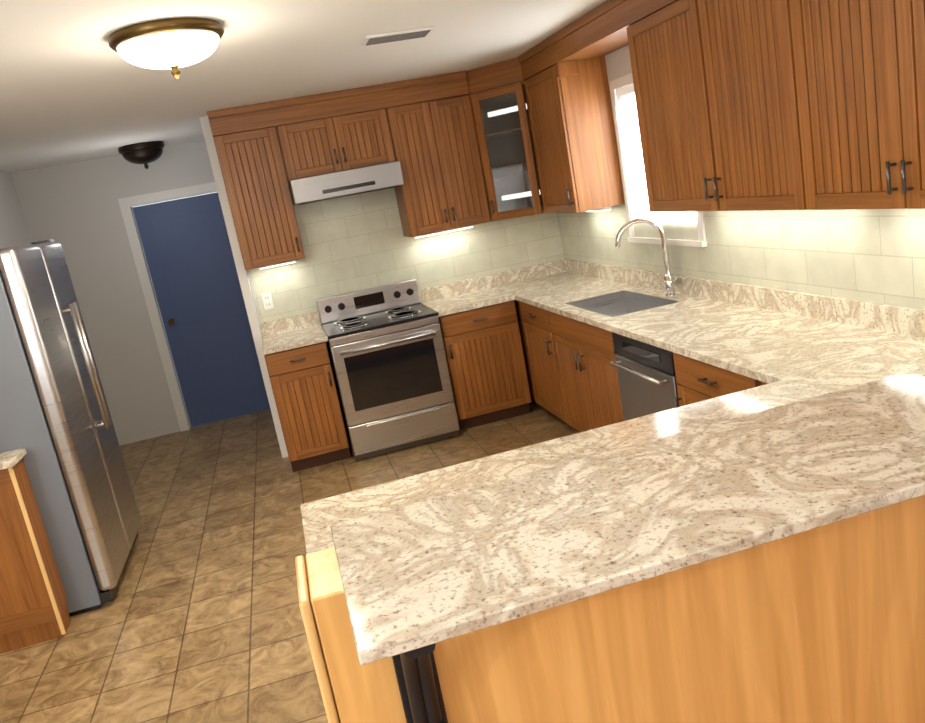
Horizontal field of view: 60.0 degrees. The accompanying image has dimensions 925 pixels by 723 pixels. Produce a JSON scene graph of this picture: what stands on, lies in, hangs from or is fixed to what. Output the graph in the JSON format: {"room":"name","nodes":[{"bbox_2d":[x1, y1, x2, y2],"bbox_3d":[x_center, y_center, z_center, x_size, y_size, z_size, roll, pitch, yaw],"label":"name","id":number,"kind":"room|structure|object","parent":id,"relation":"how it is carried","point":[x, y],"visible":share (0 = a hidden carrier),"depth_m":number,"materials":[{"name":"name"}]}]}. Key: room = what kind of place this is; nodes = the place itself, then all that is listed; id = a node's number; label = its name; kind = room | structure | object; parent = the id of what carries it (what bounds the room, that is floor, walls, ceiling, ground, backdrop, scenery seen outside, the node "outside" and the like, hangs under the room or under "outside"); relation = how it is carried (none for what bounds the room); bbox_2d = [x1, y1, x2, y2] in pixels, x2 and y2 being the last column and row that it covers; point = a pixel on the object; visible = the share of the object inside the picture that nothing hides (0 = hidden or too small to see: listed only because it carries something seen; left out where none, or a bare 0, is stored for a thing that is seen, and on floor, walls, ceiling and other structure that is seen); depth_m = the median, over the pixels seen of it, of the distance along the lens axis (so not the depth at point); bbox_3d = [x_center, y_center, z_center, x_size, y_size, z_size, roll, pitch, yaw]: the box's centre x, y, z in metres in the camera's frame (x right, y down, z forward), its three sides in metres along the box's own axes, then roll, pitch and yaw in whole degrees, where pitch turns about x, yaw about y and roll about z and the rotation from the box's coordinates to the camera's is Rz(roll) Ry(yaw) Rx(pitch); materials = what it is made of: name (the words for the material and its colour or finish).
{"room":"kitchen","nodes":[
{"label":"kitchen","id":0,"kind":"room"},
{"bbox_2d":[0,171,30,248],"bbox_3d":[-3.209,-0.065,5.281,0.150,2.490,3.465,-13,13,-11],"label":"wall","id":1,"kind":"structure","parent":0,"point":[13,231],"depth_m":6.42,"materials":[{"name":"white paint"}]},
{"bbox_2d":[10,140,217,445],"bbox_3d":[-2.707,-0.591,7.185,2.090,2.490,0.120,-13,13,-11],"label":"wall","id":2,"kind":"structure","parent":0,"point":[73,209],"depth_m":6.99,"materials":[{"name":"grey paint"}]},
{"bbox_2d":[133,192,269,426],"bbox_3d":[-2.286,-0.462,7.292,0.860,2.035,0.080,-13,13,-11],"label":"hall door","id":3,"kind":"structure","parent":2,"relation":"in","point":[193,271],"depth_m":7.27,"materials":[{"name":"blue paint"}]},
{"bbox_2d":[118,116,287,457],"bbox_3d":[-2.126,-0.526,6.431,1.036,2.488,1.619,-13,13,-11],"label":"door frame","id":4,"kind":"structure","parent":2,"relation":"attached to","point":[126,203],"depth_m":6.93,"materials":[{"name":"white wood"}]},
{"bbox_2d":[0,401,577,722],"bbox_3d":[-1.634,1.476,3.056,7.000,0.060,12.000,-13,13,-11],"label":"floor","id":5,"kind":"structure","parent":0,"point":[198,618],"depth_m":4.03,"materials":[{"name":"brown tile"}]},
{"bbox_2d":[0,448,70,653],"bbox_3d":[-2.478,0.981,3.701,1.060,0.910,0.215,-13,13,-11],"label":"base cabinet","id":6,"kind":"object","parent":5,"relation":"on","point":[33,603],"visible":0.96,"depth_m":3.75,"materials":[{"name":"brown wood"}]},
{"bbox_2d":[0,239,140,615],"bbox_3d":[-2.348,0.350,4.218,0.852,1.850,0.909,-13,13,-11],"label":"fridge","id":7,"kind":"object","parent":5,"relation":"on","point":[56,422],"visible":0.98,"depth_m":3.94,"materials":[{"name":"grey metal"}]},
{"bbox_2d":[264,341,350,471],"bbox_3d":[-1.121,0.276,5.777,0.418,0.874,0.618,-13,13,-11],"label":"base cabinet","id":8,"kind":"object","parent":5,"relation":"on","point":[302,381],"depth_m":5.48,"materials":[{"name":"brown wood"}]},
{"bbox_2d":[260,311,327,354],"bbox_3d":[-1.202,-0.210,5.656,0.432,0.132,0.642,-13,13,-11],"label":"countertop","id":9,"kind":"structure","parent":8,"relation":"on","point":[306,329],"depth_m":5.83,"materials":[{"name":"stone"}]},
{"bbox_2d":[316,279,459,460],"bbox_3d":[-0.542,0.045,5.803,0.768,1.100,0.746,-13,13,-11],"label":"range","id":10,"kind":"object","parent":5,"relation":"on","point":[386,353],"visible":1,"depth_m":5.54,"materials":[{"name":"grey metal"}]},
{"bbox_2d":[438,300,530,430],"bbox_3d":[0.110,-0.010,6.031,0.560,0.874,0.618,-13,13,-11],"label":"base cabinet","id":11,"kind":"object","parent":5,"relation":"on","point":[483,349],"depth_m":5.73,"materials":[{"name":"brown wood"}]},
{"bbox_2d":[419,274,511,316],"bbox_3d":[0.013,-0.492,5.904,0.566,0.132,0.647,-13,13,-11],"label":"countertop","id":12,"kind":"structure","parent":11,"relation":"on","point":[464,295],"depth_m":6.14,"materials":[{"name":"stone"}]},
{"bbox_2d":[295,495,924,722],"bbox_3d":[0.863,0.687,1.938,2.315,1.052,0.246,-13,13,-11],"label":"panel","id":13,"kind":"object","parent":5,"relation":"on","point":[824,624],"visible":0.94,"depth_m":1.74,"materials":[{"name":"brown wood"}]},
{"bbox_2d":[392,643,447,722],"bbox_3d":[-0.070,0.603,1.465,0.080,0.352,0.235,-13,13,-11],"label":"bracket","id":14,"kind":"object","parent":13,"relation":"attached to","point":[416,672],"visible":0.35,"depth_m":1.54,"materials":[{"name":"grey metal"}]},
{"bbox_2d":[301,375,831,553],"bbox_3d":[0.386,0.322,2.243,1.652,0.032,0.690,-13,13,-11],"label":"countertop","id":15,"kind":"structure","parent":13,"relation":"on","point":[318,516],"depth_m":2.44,"materials":[{"name":"stone"}]},
{"bbox_2d":[330,368,924,664],"bbox_3d":[0.834,0.174,1.734,2.222,0.025,0.545,-13,13,-11],"label":"bar","id":16,"kind":"object","parent":13,"relation":"on","point":[417,575],"visible":1,"depth_m":1.56,"materials":[{"name":"stone"}]},
{"bbox_2d":[514,300,767,432],"bbox_3d":[1.045,0.129,4.654,0.652,0.874,3.742,-13,13,-11],"label":"base cabinet","id":17,"kind":"object","parent":5,"relation":"on","point":[572,377],"visible":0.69,"depth_m":4.74,"materials":[{"name":"brown wood"}]},
{"bbox_2d":[492,259,924,391],"bbox_3d":[1.048,-0.235,4.246,0.645,0.270,4.397,-13,13,-11],"label":"countertop","id":18,"kind":"structure","parent":17,"relation":"on","point":[788,347],"depth_m":3.54,"materials":[{"name":"stone"}]},
{"bbox_2d":[615,218,677,296],"bbox_3d":[1.039,-0.571,4.490,0.296,0.467,0.191,-13,13,-11],"label":"faucet","id":19,"kind":"object","parent":18,"relation":"on","point":[669,279],"visible":1,"depth_m":4.50,"materials":[{"name":"silver metal"}]},
{"bbox_2d":[610,332,679,420],"bbox_3d":[1.187,0.249,4.003,0.656,0.852,0.636,-13,13,-11],"label":"dishwasher","id":20,"kind":"object","parent":5,"relation":"on","point":[646,374],"visible":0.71,"depth_m":3.89,"materials":[{"name":"grey metal"}]},
{"bbox_2d":[0,0,606,171],"bbox_3d":[-2.090,-0.980,2.498,7.000,0.080,12.000,-13,13,-11],"label":"ceiling","id":21,"kind":"structure","parent":0,"point":[74,87],"depth_m":3.94,"materials":[{"name":"white paint"}]},
{"bbox_2d":[118,141,164,168],"bbox_3d":[-2.569,-1.648,6.463,0.357,0.194,0.357,-13,13,-11],"label":"light","id":22,"kind":"object","parent":21,"relation":"attached to","point":[145,153],"visible":1,"depth_m":6.34,"materials":[{"name":"brown metal"}]},
{"bbox_2d":[108,18,223,78],"bbox_3d":[-1.098,-1.154,3.026,0.420,0.169,0.420,-13,13,-11],"label":"kitchen ceiling light","id":23,"kind":"object","parent":21,"relation":"attached to","point":[174,44],"visible":1,"depth_m":2.89,"materials":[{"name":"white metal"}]},
{"bbox_2d":[361,26,434,45],"bbox_3d":[-0.313,-1.573,3.877,0.340,0.015,0.180,-13,13,-11],"label":"ceiling vent","id":24,"kind":"object","parent":21,"relation":"in","point":[396,36],"visible":1,"depth_m":3.84,"materials":[{"name":"white metal"}]},
{"bbox_2d":[246,189,563,337],"bbox_3d":[-0.426,-0.782,6.163,2.470,2.490,0.150,-13,13,-11],"label":"wall","id":25,"kind":"structure","parent":0,"point":[254,296],"depth_m":5.88,"materials":[{"name":"white paint"}]},
{"bbox_2d":[207,102,304,269],"bbox_3d":[-1.426,-1.209,5.582,0.419,1.058,0.332,-13,13,-11],"label":"upper cabinet","id":26,"kind":"object","parent":25,"relation":"attached to","point":[249,148],"depth_m":5.43,"materials":[{"name":"brown wood"}]},
{"bbox_2d":[271,83,422,237],"bbox_3d":[-0.864,-1.340,5.698,0.881,1.058,0.332,-13,13,-11],"label":"upper cabinet","id":27,"kind":"object","parent":25,"relation":"attached to","point":[324,133],"depth_m":5.50,"materials":[{"name":"brown wood"}]},
{"bbox_2d":[288,161,403,204],"bbox_3d":[-0.829,-1.248,5.636,0.752,0.168,0.500,-13,13,-11],"label":"range hood","id":28,"kind":"object","parent":27,"relation":"attached to","point":[338,184],"visible":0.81,"depth_m":5.40,"materials":[{"name":"silver metal"}]},
{"bbox_2d":[249,188,560,323],"bbox_3d":[-0.405,-0.860,6.073,2.370,1.270,0.003,-13,13,-11],"label":"tile backsplash","id":29,"kind":"structure","parent":25,"relation":"attached to","point":[353,243],"depth_m":6.01,"materials":[{"name":"beige tile"}]},
{"bbox_2d":[261,292,273,309],"bbox_3d":[-1.433,-0.445,5.888,0.070,0.120,0.008,-13,13,-11],"label":"outlet plates","id":30,"kind":"object","parent":29,"relation":"attached to","point":[267,300],"visible":1,"depth_m":5.89,"materials":[{"name":"white plastic"}]},
{"bbox_2d":[392,71,489,234],"bbox_3d":[-0.212,-1.491,5.832,0.606,1.058,0.332,-13,13,-11],"label":"upper cabinet","id":31,"kind":"object","parent":25,"relation":"attached to","point":[422,130],"depth_m":5.69,"materials":[{"name":"brown wood"}]},
{"bbox_2d":[466,57,543,220],"bbox_3d":[0.414,-1.603,5.812,0.632,1.058,0.629,-13,13,-11],"label":"upper cabinet","id":32,"kind":"object","parent":25,"relation":"attached to","point":[500,114],"visible":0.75,"depth_m":5.70,"materials":[{"name":"brown wood"}]},
{"bbox_2d":[605,45,632,201],"bbox_3d":[1.891,-0.294,2.118,0.150,2.490,9.150,-13,13,-11],"label":"wall","id":33,"kind":"structure","parent":0,"point":[618,63],"depth_m":4.80,"materials":[{"name":"white paint"}]},
{"bbox_2d":[518,40,569,212],"bbox_3d":[0.705,-1.528,5.245,0.332,1.058,0.611,-13,13,-11],"label":"upper cabinet","id":34,"kind":"object","parent":33,"relation":"attached to","point":[544,128],"depth_m":5.26,"materials":[{"name":"brown wood"}]},
{"bbox_2d":[545,0,624,212],"bbox_3d":[0.896,-1.389,4.476,0.332,1.058,1.108,-13,13,-11],"label":"upper cabinet","id":35,"kind":"object","parent":33,"relation":"attached to","point":[576,53],"depth_m":4.93,"materials":[{"name":"brown wood"}]},
{"bbox_2d":[609,73,706,246],"bbox_3d":[1.137,-1.171,4.587,0.130,0.985,0.910,-13,13,-11],"label":"window","id":36,"kind":"structure","parent":33,"relation":"in","point":[631,141],"depth_m":4.89,"materials":[{"name":"white"}]},
{"bbox_2d":[618,0,705,211],"bbox_3d":[1.099,-1.241,3.657,0.332,1.058,0.716,-13,13,-11],"label":"upper cabinet","id":37,"kind":"object","parent":33,"relation":"attached to","point":[654,32],"depth_m":3.72,"materials":[{"name":"brown wood"}]},
{"bbox_2d":[682,0,785,210],"bbox_3d":[1.236,-1.141,3.103,0.332,1.058,0.703,-13,13,-11],"label":"upper cabinet","id":38,"kind":"object","parent":33,"relation":"attached to","point":[750,105],"depth_m":3.18,"materials":[{"name":"brown wood"}]},
{"bbox_2d":[557,201,924,309],"bbox_3d":[1.321,-0.494,4.268,0.004,0.740,4.400,-13,13,-11],"label":"tile backsplash","id":39,"kind":"structure","parent":33,"relation":"attached to","point":[867,255],"depth_m":3.63,"materials":[{"name":"beige tile"}]},
{"bbox_2d":[770,0,924,209],"bbox_3d":[1.411,-1.013,2.400,0.332,1.058,1.013,-13,13,-11],"label":"upper cabinet","id":40,"kind":"object","parent":33,"relation":"attached to","point":[850,74],"depth_m":2.58,"materials":[{"name":"brown wood"}]}
]}

